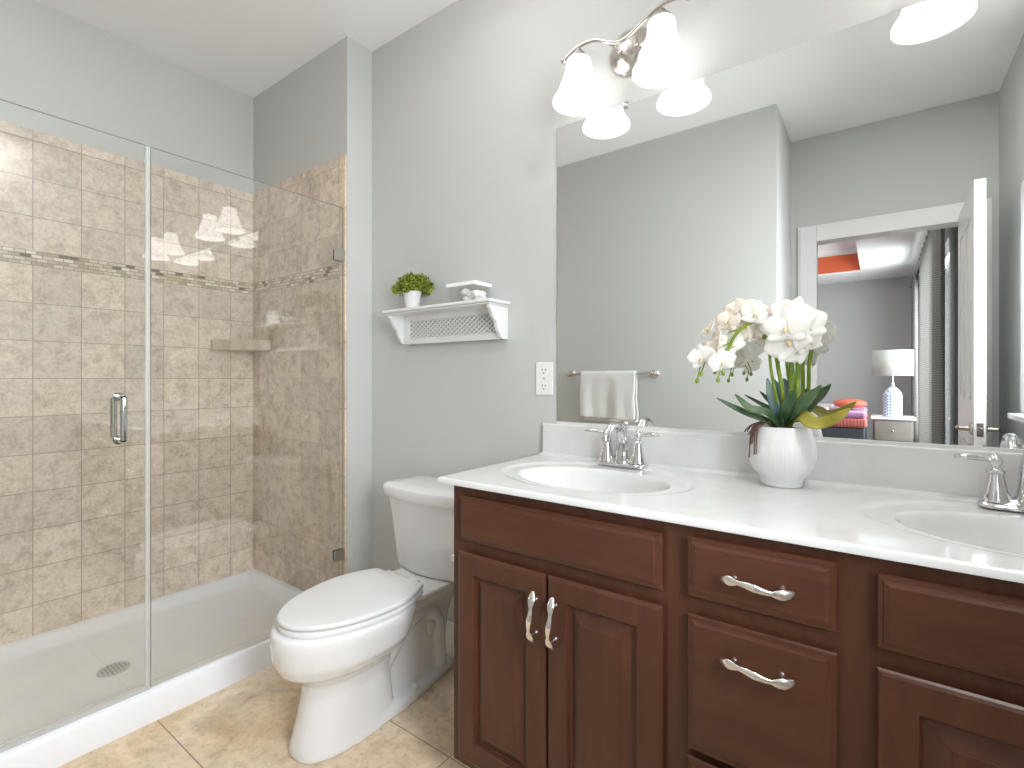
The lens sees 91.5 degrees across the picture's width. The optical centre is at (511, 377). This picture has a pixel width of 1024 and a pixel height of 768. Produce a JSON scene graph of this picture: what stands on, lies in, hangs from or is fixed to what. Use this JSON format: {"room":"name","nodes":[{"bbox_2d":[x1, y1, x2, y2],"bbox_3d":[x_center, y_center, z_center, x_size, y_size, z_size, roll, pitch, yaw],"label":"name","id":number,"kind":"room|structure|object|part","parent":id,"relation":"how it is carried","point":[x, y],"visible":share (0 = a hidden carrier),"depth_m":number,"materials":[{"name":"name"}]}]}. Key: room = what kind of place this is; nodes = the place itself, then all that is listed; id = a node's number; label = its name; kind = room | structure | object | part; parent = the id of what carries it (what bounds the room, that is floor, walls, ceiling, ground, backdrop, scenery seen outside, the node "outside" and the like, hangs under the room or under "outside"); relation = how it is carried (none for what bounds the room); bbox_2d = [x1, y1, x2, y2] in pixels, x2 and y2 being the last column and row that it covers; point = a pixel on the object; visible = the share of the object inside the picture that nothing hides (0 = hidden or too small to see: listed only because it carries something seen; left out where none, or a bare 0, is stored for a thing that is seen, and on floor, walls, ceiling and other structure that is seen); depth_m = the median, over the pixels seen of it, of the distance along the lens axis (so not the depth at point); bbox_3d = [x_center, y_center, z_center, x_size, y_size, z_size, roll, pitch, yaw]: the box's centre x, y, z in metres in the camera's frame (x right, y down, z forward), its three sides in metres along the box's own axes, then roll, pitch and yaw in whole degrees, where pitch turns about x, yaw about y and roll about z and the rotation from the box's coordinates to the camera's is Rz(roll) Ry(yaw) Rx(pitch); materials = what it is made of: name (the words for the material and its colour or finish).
{"room":"bathroom","nodes":[
{"label":"bathroom","id":0,"kind":"room"},
{"bbox_2d":[0,0,252,193],"bbox_3d":[-2.007,-0.205,2.086,0.195,2.651,2.250,0,0,36],"label":"wall","id":1,"kind":"structure","parent":0,"point":[53,62],"depth_m":2.24,"materials":[{"name":"grey paint"}]},
{"bbox_2d":[0,246,251,293],"bbox_3d":[-1.855,-0.484,2.121,0.009,0.059,1.486,0,0,36],"label":"trim","id":2,"kind":"structure","parent":1,"relation":"attached to","point":[8,254],"depth_m":2.23,"materials":[{"name":"tile"}]},
{"bbox_2d":[0,120,252,645],"bbox_3d":[-1.856,0.025,2.121,0.008,2.051,1.486,0,0,36],"label":"tiled wall","id":3,"kind":"structure","parent":1,"relation":"attached to","point":[74,500],"depth_m":2.22,"materials":[{"name":"beige tile"}]},
{"bbox_2d":[211,339,271,351],"bbox_3d":[-1.393,-0.170,2.570,0.208,0.056,0.214,0,0,36],"label":"corner shelf","id":4,"kind":"object","parent":3,"relation":"attached to","point":[246,345],"visible":1,"depth_m":2.55,"materials":[{"name":"stone"}]},
{"bbox_2d":[35,0,456,97],"bbox_3d":[-0.687,-1.581,1.000,3.610,0.100,2.440,0,0,36],"label":"ceiling","id":5,"kind":"structure","parent":0,"point":[247,47],"depth_m":2.18,"materials":[{"name":"white paint"}]},
{"bbox_2d":[57,651,469,767],"bbox_3d":[-0.687,1.170,1.000,3.610,0.100,2.440,0,0,36],"label":"floor","id":6,"kind":"structure","parent":0,"point":[249,722],"depth_m":1.56,"materials":[{"name":"tile"}]},
{"bbox_2d":[0,568,303,767],"bbox_3d":[-1.510,1.070,1.873,0.844,0.100,1.478,0,0,36],"label":"shower base","id":7,"kind":"object","parent":6,"relation":"on","point":[49,678],"visible":1,"depth_m":1.86,"materials":[{"name":"white plastic"}]},
{"bbox_2d":[150,147,344,688],"bbox_3d":[-0.972,0.130,1.938,0.022,1.780,0.734,0,0,36],"label":"glass panel","id":8,"kind":"object","parent":7,"relation":"on","point":[338,554],"visible":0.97,"depth_m":1.84,"materials":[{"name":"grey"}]},
{"bbox_2d":[270,475,453,764],"bbox_3d":[-0.453,0.764,1.719,0.480,0.713,0.765,0,0,36],"label":"toilet","id":9,"kind":"object","parent":6,"relation":"on","point":[361,647],"visible":0.98,"depth_m":1.59,"materials":[{"name":"white ceramic"}]},
{"bbox_3d":[-0.531,0.731,1.608,0.342,0.018,0.434,0,0,36],"label":"seat","id":10,"kind":"part","parent":9,"relation":"part of","materials":[{"name":"white plastic"}]},
{"bbox_3d":[-0.531,0.710,1.607,0.344,0.015,0.436,0,0,36],"label":"lid","id":11,"kind":"part","parent":9,"relation":"part of","materials":[{"name":"white plastic"}]},
{"bbox_3d":[-0.455,0.930,1.712,0.346,0.380,0.737,0,0,36],"label":"bowl","id":12,"kind":"part","parent":9,"relation":"part of","materials":[{"name":"white ceramic"}]},
{"bbox_3d":[-0.302,0.433,1.921,0.442,0.051,0.231,0,0,36],"label":"tank lid","id":13,"kind":"part","parent":9,"relation":"part of","materials":[{"name":"white ceramic"}]},
{"bbox_3d":[-0.298,0.600,1.926,0.414,0.286,0.214,0,0,36],"label":"tank","id":14,"kind":"part","parent":9,"relation":"part of","materials":[{"name":"white ceramic"}]},
{"bbox_2d":[454,485,1023,767],"bbox_3d":[0.553,0.701,1.093,1.436,0.838,0.557,0,0,36],"label":"vanity cabinet","id":15,"kind":"object","parent":6,"relation":"on","point":[584,637],"visible":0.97,"depth_m":0.93,"materials":[{"name":"brown wood"}]},
{"bbox_2d":[450,553,453,562],"bbox_3d":[-0.108,0.503,1.446,0.048,0.044,0.188,0,0,36],"label":"paper holder","id":16,"kind":"object","parent":15,"relation":"attached to","point":[452,554],"visible":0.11,"depth_m":1.39,"materials":[{"name":"silver metal"}]},
{"bbox_3d":[-0.028,0.722,1.233,0.272,0.540,0.020,0,0,36],"label":"door","id":17,"kind":"part","parent":15,"relation":"part of","materials":[{"name":"brown wood"}]},
{"bbox_3d":[0.043,0.552,1.145,0.024,0.120,0.038,0,0,36],"label":"handle","id":18,"kind":"part","parent":15,"relation":"part of","materials":[{"name":"silver metal"}]},
{"bbox_3d":[0.086,0.552,1.114,0.024,0.120,0.038,0,0,36],"label":"handle","id":19,"kind":"part","parent":15,"relation":"part of","materials":[{"name":"silver metal"}]},
{"bbox_3d":[0.082,0.364,1.151,0.539,0.115,0.020,0,0,36],"label":"false drawer","id":20,"kind":"part","parent":15,"relation":"part of","materials":[{"name":"brown wood"}]},
{"bbox_3d":[0.193,0.722,1.071,0.270,0.540,0.020,0,0,36],"label":"door","id":21,"kind":"part","parent":15,"relation":"part of","materials":[{"name":"brown wood"}]},
{"bbox_3d":[0.437,0.859,0.891,0.243,0.267,0.020,0,0,36],"label":"drawer","id":22,"kind":"part","parent":15,"relation":"part of","materials":[{"name":"brown wood"}]},
{"bbox_2d":[437,423,1023,582],"bbox_3d":[0.553,0.277,1.122,1.478,0.236,0.536,0,0,36],"label":"countertop","id":23,"kind":"structure","parent":15,"relation":"on","point":[914,505],"depth_m":1.12,"materials":[{"name":"stone"}]},
{"bbox_2d":[585,421,658,468],"bbox_3d":[0.329,0.197,1.514,0.173,0.139,0.177,0,0,-10],"label":"sink faucet","id":24,"kind":"object","parent":23,"relation":"on","point":[622,458],"visible":1,"depth_m":1.50,"materials":[{"name":"silver metal"}]},
{"bbox_3d":[0.262,0.167,1.569,0.062,0.017,0.021,0,0,25],"label":"lever","id":25,"kind":"part","parent":24,"relation":"part of","materials":[{"name":"silver metal"}]},
{"bbox_3d":[0.295,0.204,1.554,0.051,0.101,0.051,0,0,36],"label":"handle","id":26,"kind":"part","parent":24,"relation":"part of","materials":[{"name":"silver metal"}]},
{"bbox_3d":[0.308,0.192,1.486,0.060,0.129,0.161,0,0,36],"label":"spout","id":27,"kind":"part","parent":24,"relation":"part of","materials":[{"name":"silver metal"}]},
{"bbox_3d":[0.336,0.257,1.524,0.160,0.020,0.054,0,0,36],"label":"plate","id":28,"kind":"part","parent":24,"relation":"part of","materials":[{"name":"silver metal"}]},
{"bbox_3d":[0.353,0.190,1.547,0.015,0.114,0.015,0,0,36],"label":"lift rod","id":29,"kind":"part","parent":24,"relation":"part of","materials":[{"name":"silver metal"}]},
{"bbox_3d":[0.378,0.204,1.494,0.051,0.101,0.051,0,0,36],"label":"handle","id":30,"kind":"part","parent":24,"relation":"part of","materials":[{"name":"silver metal"}]},
{"bbox_3d":[0.402,0.167,1.467,0.021,0.017,0.062,0,0,-42],"label":"lever","id":31,"kind":"part","parent":24,"relation":"part of","materials":[{"name":"silver metal"}]},
{"bbox_2d":[687,296,850,488],"bbox_3d":[0.635,0.031,1.249,0.360,0.470,0.190,0,0,36],"label":"potted orchid","id":32,"kind":"object","parent":23,"relation":"on","point":[783,453],"visible":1,"depth_m":1.20,"materials":[{"name":"white plant"}]},
{"bbox_3d":[0.486,-0.056,1.279,0.077,0.063,0.013,0,0,44],"label":"flower","id":33,"kind":"part","parent":32,"relation":"part of","materials":[{"name":"white plant"}]},
{"bbox_3d":[0.509,-0.127,1.292,0.026,0.051,0.063,0,0,-11],"label":"flower","id":34,"kind":"part","parent":32,"relation":"part of","materials":[{"name":"beige plant"}]},
{"bbox_3d":[0.512,-0.072,1.275,0.011,0.065,0.062,0,0,-31],"label":"flower","id":35,"kind":"part","parent":32,"relation":"part of","materials":[{"name":"beige plant"}]},
{"bbox_3d":[0.522,-0.099,1.272,0.013,0.056,0.064,0,0,6],"label":"flower","id":36,"kind":"part","parent":32,"relation":"part of","materials":[{"name":"beige plant"}]},
{"bbox_3d":[0.521,-0.043,1.241,0.068,0.057,0.020,0,0,7],"label":"flower","id":37,"kind":"part","parent":32,"relation":"part of","materials":[{"name":"white plant"}]},
{"bbox_3d":[0.546,-0.148,1.257,0.019,0.062,0.077,0,0,-25],"label":"flower","id":38,"kind":"part","parent":32,"relation":"part of","materials":[{"name":"beige plant"}]},
{"bbox_3d":[0.554,-0.083,1.263,0.069,0.065,0.017,0,0,18],"label":"flower","id":39,"kind":"part","parent":32,"relation":"part of","materials":[{"name":"white plant"}]},
{"bbox_3d":[0.560,-0.181,1.260,0.026,0.046,0.067,0,0,-17],"label":"flower","id":40,"kind":"part","parent":32,"relation":"part of","materials":[{"name":"beige plant"}]},
{"bbox_3d":[0.582,-0.132,1.248,0.066,0.073,0.022,0,0,36],"label":"flower","id":41,"kind":"part","parent":32,"relation":"part of","materials":[{"name":"beige plant"}]},
{"bbox_3d":[0.579,-0.175,1.253,0.067,0.054,0.027,0,0,36],"label":"flower","id":42,"kind":"part","parent":32,"relation":"part of","materials":[{"name":"beige plant"}]},
{"bbox_3d":[0.603,-0.005,1.246,0.123,0.277,0.080,0,0,36],"label":"stem","id":43,"kind":"part","parent":32,"relation":"part of","materials":[{"name":"green plant"}]},
{"bbox_3d":[0.603,-0.161,1.229,0.076,0.063,0.020,0,0,29],"label":"flower","id":44,"kind":"part","parent":32,"relation":"part of","materials":[{"name":"white plant"}]},
{"bbox_3d":[0.635,-0.144,1.190,0.024,0.085,0.083,0,0,-31],"label":"flower","id":45,"kind":"part","parent":32,"relation":"part of","materials":[{"name":"white plant"}]},
{"bbox_3d":[0.659,0.003,1.224,0.048,0.261,0.026,0,0,-33],"label":"stem","id":46,"kind":"part","parent":32,"relation":"part of","materials":[{"name":"green plant"}]},
{"bbox_3d":[0.671,0.192,1.242,0.152,0.147,0.152,0,0,36],"label":"pot","id":47,"kind":"part","parent":32,"relation":"part of","materials":[{"name":"white ceramic"}]},
{"bbox_3d":[0.637,-0.125,1.159,0.102,0.079,0.012,0,0,42],"label":"flower","id":48,"kind":"part","parent":32,"relation":"part of","materials":[{"name":"white plant"}]},
{"bbox_3d":[0.647,-0.086,1.170,0.103,0.095,0.015,0,0,43],"label":"flower","id":49,"kind":"part","parent":32,"relation":"part of","materials":[{"name":"white plant"}]},
{"bbox_3d":[0.678,-0.004,1.219,0.018,0.264,0.059,0,0,28],"label":"stem","id":50,"kind":"part","parent":32,"relation":"part of","materials":[{"name":"green plant"}]},
{"bbox_3d":[0.662,-0.152,1.174,0.097,0.082,0.031,0,0,36],"label":"flower","id":51,"kind":"part","parent":32,"relation":"part of","materials":[{"name":"white plant"}]},
{"bbox_3d":[0.686,0.000,1.204,0.021,0.255,0.061,0,0,13],"label":"stem","id":52,"kind":"part","parent":32,"relation":"part of","materials":[{"name":"green plant"}]},
{"bbox_3d":[0.677,-0.078,1.173,0.083,0.091,0.025,0,0,16],"label":"flower","id":53,"kind":"part","parent":32,"relation":"part of","materials":[{"name":"white plant"}]},
{"bbox_3d":[0.690,-0.091,1.167,0.086,0.076,0.011,0,0,-13],"label":"flower","id":54,"kind":"part","parent":32,"relation":"part of","materials":[{"name":"white plant"}]},
{"bbox_3d":[0.678,-0.128,1.160,0.099,0.084,0.015,0,0,11],"label":"flower","id":55,"kind":"part","parent":32,"relation":"part of","materials":[{"name":"white plant"}]},
{"bbox_2d":[953,444,1023,511],"bbox_3d":[1.037,0.197,0.995,0.173,0.139,0.177,0,0,-10],"label":"sink faucet","id":56,"kind":"object","parent":23,"relation":"on","point":[995,494],"visible":1,"depth_m":1.02,"materials":[{"name":"silver metal"}]},
{"bbox_3d":[0.970,0.167,1.050,0.062,0.017,0.021,0,0,25],"label":"lever","id":57,"kind":"part","parent":56,"relation":"part of","materials":[{"name":"silver metal"}]},
{"bbox_3d":[1.003,0.204,1.035,0.051,0.101,0.051,0,0,36],"label":"handle","id":58,"kind":"part","parent":56,"relation":"part of","materials":[{"name":"silver metal"}]},
{"bbox_3d":[1.044,0.257,1.005,0.160,0.020,0.054,0,0,36],"label":"plate","id":59,"kind":"part","parent":56,"relation":"part of","materials":[{"name":"silver metal"}]},
{"bbox_3d":[1.016,0.192,0.967,0.060,0.129,0.161,0,0,36],"label":"spout","id":60,"kind":"part","parent":56,"relation":"part of","materials":[{"name":"silver metal"}]},
{"bbox_3d":[0.422,0.513,0.867,0.120,0.024,0.038,0,0,36],"label":"handle","id":61,"kind":"part","parent":15,"relation":"part of","materials":[{"name":"silver metal"}]},
{"bbox_3d":[0.422,0.364,0.867,0.120,0.024,0.038,0,0,36],"label":"handle","id":62,"kind":"part","parent":15,"relation":"part of","materials":[{"name":"silver metal"}]},
{"bbox_3d":[0.437,0.361,0.891,0.242,0.116,0.020,0,0,36],"label":"drawer","id":63,"kind":"part","parent":15,"relation":"part of","materials":[{"name":"brown wood"}]},
{"bbox_3d":[0.437,0.582,0.891,0.243,0.259,0.020,0,0,36],"label":"drawer","id":64,"kind":"part","parent":15,"relation":"part of","materials":[{"name":"brown wood"}]},
{"bbox_3d":[0.779,0.366,0.641,0.502,0.119,0.020,0,0,36],"label":"false drawer","id":65,"kind":"part","parent":15,"relation":"part of","materials":[{"name":"brown wood"}]},
{"bbox_3d":[0.677,0.724,0.716,0.250,0.537,0.020,0,0,36],"label":"door","id":66,"kind":"part","parent":15,"relation":"part of","materials":[{"name":"brown wood"}]},
{"bbox_2d":[253,36,371,573],"bbox_3d":[-1.001,-0.205,2.584,0.840,2.651,0.256,0,0,36],"label":"wall","id":67,"kind":"structure","parent":0,"point":[319,113],"depth_m":2.31,"materials":[{"name":"grey paint"}]},
{"bbox_2d":[252,264,338,293],"bbox_3d":[-1.096,-0.484,2.490,0.782,0.059,0.009,0,0,36],"label":"trim","id":68,"kind":"structure","parent":67,"relation":"attached to","point":[330,272],"depth_m":2.45,"materials":[{"name":"tile"}]},
{"bbox_2d":[253,157,338,590],"bbox_3d":[-1.096,0.025,2.490,0.782,2.051,0.008,0,0,36],"label":"tiled wall","id":69,"kind":"structure","parent":67,"relation":"attached to","point":[296,382],"depth_m":2.46,"materials":[{"name":"beige tile"}]},
{"bbox_2d":[339,154,346,575],"bbox_3d":[-0.760,-0.001,2.244,0.050,2.001,0.008,0,0,36],"label":"trim","id":70,"kind":"structure","parent":67,"relation":"attached to","point":[342,159],"depth_m":2.23,"materials":[{"name":"tile"}]},
{"bbox_2d":[372,0,926,620],"bbox_3d":[0.416,-0.205,1.629,2.575,2.651,0.120,0,0,36],"label":"wall","id":71,"kind":"structure","parent":0,"point":[465,120],"depth_m":1.94,"materials":[{"name":"grey paint"}]},
{"bbox_2d":[383,298,510,344],"bbox_3d":[-0.275,-0.214,1.982,0.580,0.139,0.128,0,0,36],"label":"wall shelf","id":72,"kind":"object","parent":71,"relation":"attached to","point":[400,319],"visible":1,"depth_m":1.97,"materials":[{"name":"white wood"}]},
{"bbox_2d":[391,271,434,307],"bbox_3d":[-0.422,-0.365,2.087,0.227,0.162,0.129,0,0,36],"label":"potted plant","id":73,"kind":"object","parent":72,"relation":"on","point":[412,286],"visible":0.99,"depth_m":2.06,"materials":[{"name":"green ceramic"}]},
{"bbox_3d":[-0.418,-0.322,2.088,0.078,0.076,0.078,0,0,36],"label":"pot","id":74,"kind":"part","parent":73,"relation":"part of","materials":[{"name":"white ceramic"}]},
{"bbox_3d":[-0.255,-0.205,2.009,0.524,0.120,0.006,0,0,36],"label":"lattice panel","id":75,"kind":"part","parent":72,"relation":"part of","materials":[{"name":"white wood"}]},
{"bbox_2d":[446,280,491,302],"bbox_3d":[-0.165,-0.321,1.903,0.146,0.074,0.102,0,0,36],"label":"acrylic box","id":76,"kind":"object","parent":72,"relation":"on","point":[473,284],"visible":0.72,"depth_m":1.88,"materials":[{"name":"white"}]},
{"bbox_3d":[-0.165,-0.351,1.903,0.146,0.014,0.102,0,0,36],"label":"lid","id":77,"kind":"part","parent":76,"relation":"part of","materials":[{"name":"white"}]},
{"bbox_2d":[461,288,485,300],"bbox_3d":[-0.144,-0.314,1.883,0.098,0.050,0.074,0,0,36],"label":"pads","id":78,"kind":"object","parent":76,"relation":"in","point":[475,294],"visible":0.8,"depth_m":1.86,"materials":[{"name":"white fabric"}]},
{"bbox_2d":[446,619,453,653],"bbox_3d":[-0.259,1.055,2.042,0.993,0.130,0.012,0,0,36],"label":"baseboard","id":79,"kind":"structure","parent":71,"relation":"attached to","point":[450,624],"depth_m":2.03,"materials":[{"name":"white"}]},
{"bbox_2d":[536,362,552,394],"bbox_3d":[0.115,0.002,1.771,0.071,0.116,0.007,0,0,36],"label":"power outlet","id":80,"kind":"object","parent":71,"relation":"attached to","point":[544,370],"visible":1,"depth_m":1.77,"materials":[{"name":"white plastic"}]},
{"bbox_2d":[540,367,547,374],"bbox_3d":[0.113,-0.026,1.769,0.033,0.029,0.002,0,0,36],"label":"receptacle","id":81,"kind":"object","parent":80,"relation":"attached to","point":[543,370],"depth_m":1.77,"materials":[{"name":"white plastic"}]},
{"bbox_2d":[540,382,547,390],"bbox_3d":[0.113,0.030,1.769,0.033,0.029,0.002,0,0,36],"label":"receptacle","id":82,"kind":"object","parent":80,"relation":"attached to","point":[543,385],"depth_m":1.77,"materials":[{"name":"white plastic"}]},
{"bbox_2d":[553,0,691,115],"bbox_3d":[0.326,-0.988,1.505,0.433,0.238,0.186,0,0,36],"label":"vanity light","id":83,"kind":"object","parent":71,"relation":"attached to","point":[654,55],"visible":1,"depth_m":1.50,"materials":[{"name":"white glass"}]},
{"bbox_3d":[0.210,-0.937,1.576,0.163,0.134,0.163,0,0,36],"label":"lamp shade","id":84,"kind":"part","parent":83,"relation":"part of","materials":[{"name":"white glass"}]},
{"bbox_3d":[0.341,-1.024,1.529,0.078,0.033,0.083,0,0,36],"label":"arm","id":85,"kind":"part","parent":83,"relation":"part of","materials":[{"name":"silver metal"}]},
{"bbox_3d":[0.425,-0.942,1.418,0.054,0.068,0.054,0,0,36],"label":"bulb","id":86,"kind":"part","parent":83,"relation":"part of","materials":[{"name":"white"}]},
{"bbox_3d":[0.425,-0.942,1.418,0.163,0.144,0.163,0,0,36],"label":"lamp shade","id":87,"kind":"part","parent":83,"relation":"part of","materials":[{"name":"white glass"}]},
{"bbox_2d":[543,423,1022,496],"bbox_3d":[0.706,0.213,1.330,1.474,0.109,0.018,0,0,36],"label":"backsplash","id":88,"kind":"structure","parent":71,"relation":"attached to","point":[930,469],"depth_m":1.24,"materials":[{"name":"stone"}]},
{"bbox_2d":[556,0,1023,452],"bbox_3d":[0.726,-0.360,1.315,1.420,1.038,0.020,0,0,36],"label":"wall mirror","id":89,"kind":"object","parent":71,"relation":"attached to","point":[870,173],"visible":0.99,"depth_m":1.26,"materials":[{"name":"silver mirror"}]},
{"bbox_3d":[-1.654,-0.205,0.624,2.495,2.651,0.690,0,0,36],"label":"wall","id":90,"kind":"structure","parent":0,"visible":0},
{"bbox_2d":[0,99,148,747],"bbox_3d":[-1.410,0.130,1.341,0.112,1.780,0.738,0,0,36],"label":"door","id":91,"kind":"structure","parent":90,"relation":"in","point":[122,438],"depth_m":1.59,"materials":[{"name":"grey"}]},
{"bbox_3d":[-1.240,0.128,1.573,0.112,0.163,0.028,0,0,36],"label":"handle","id":92,"kind":"part","parent":91,"relation":"part of","materials":[{"name":"silver metal"}]}
]}

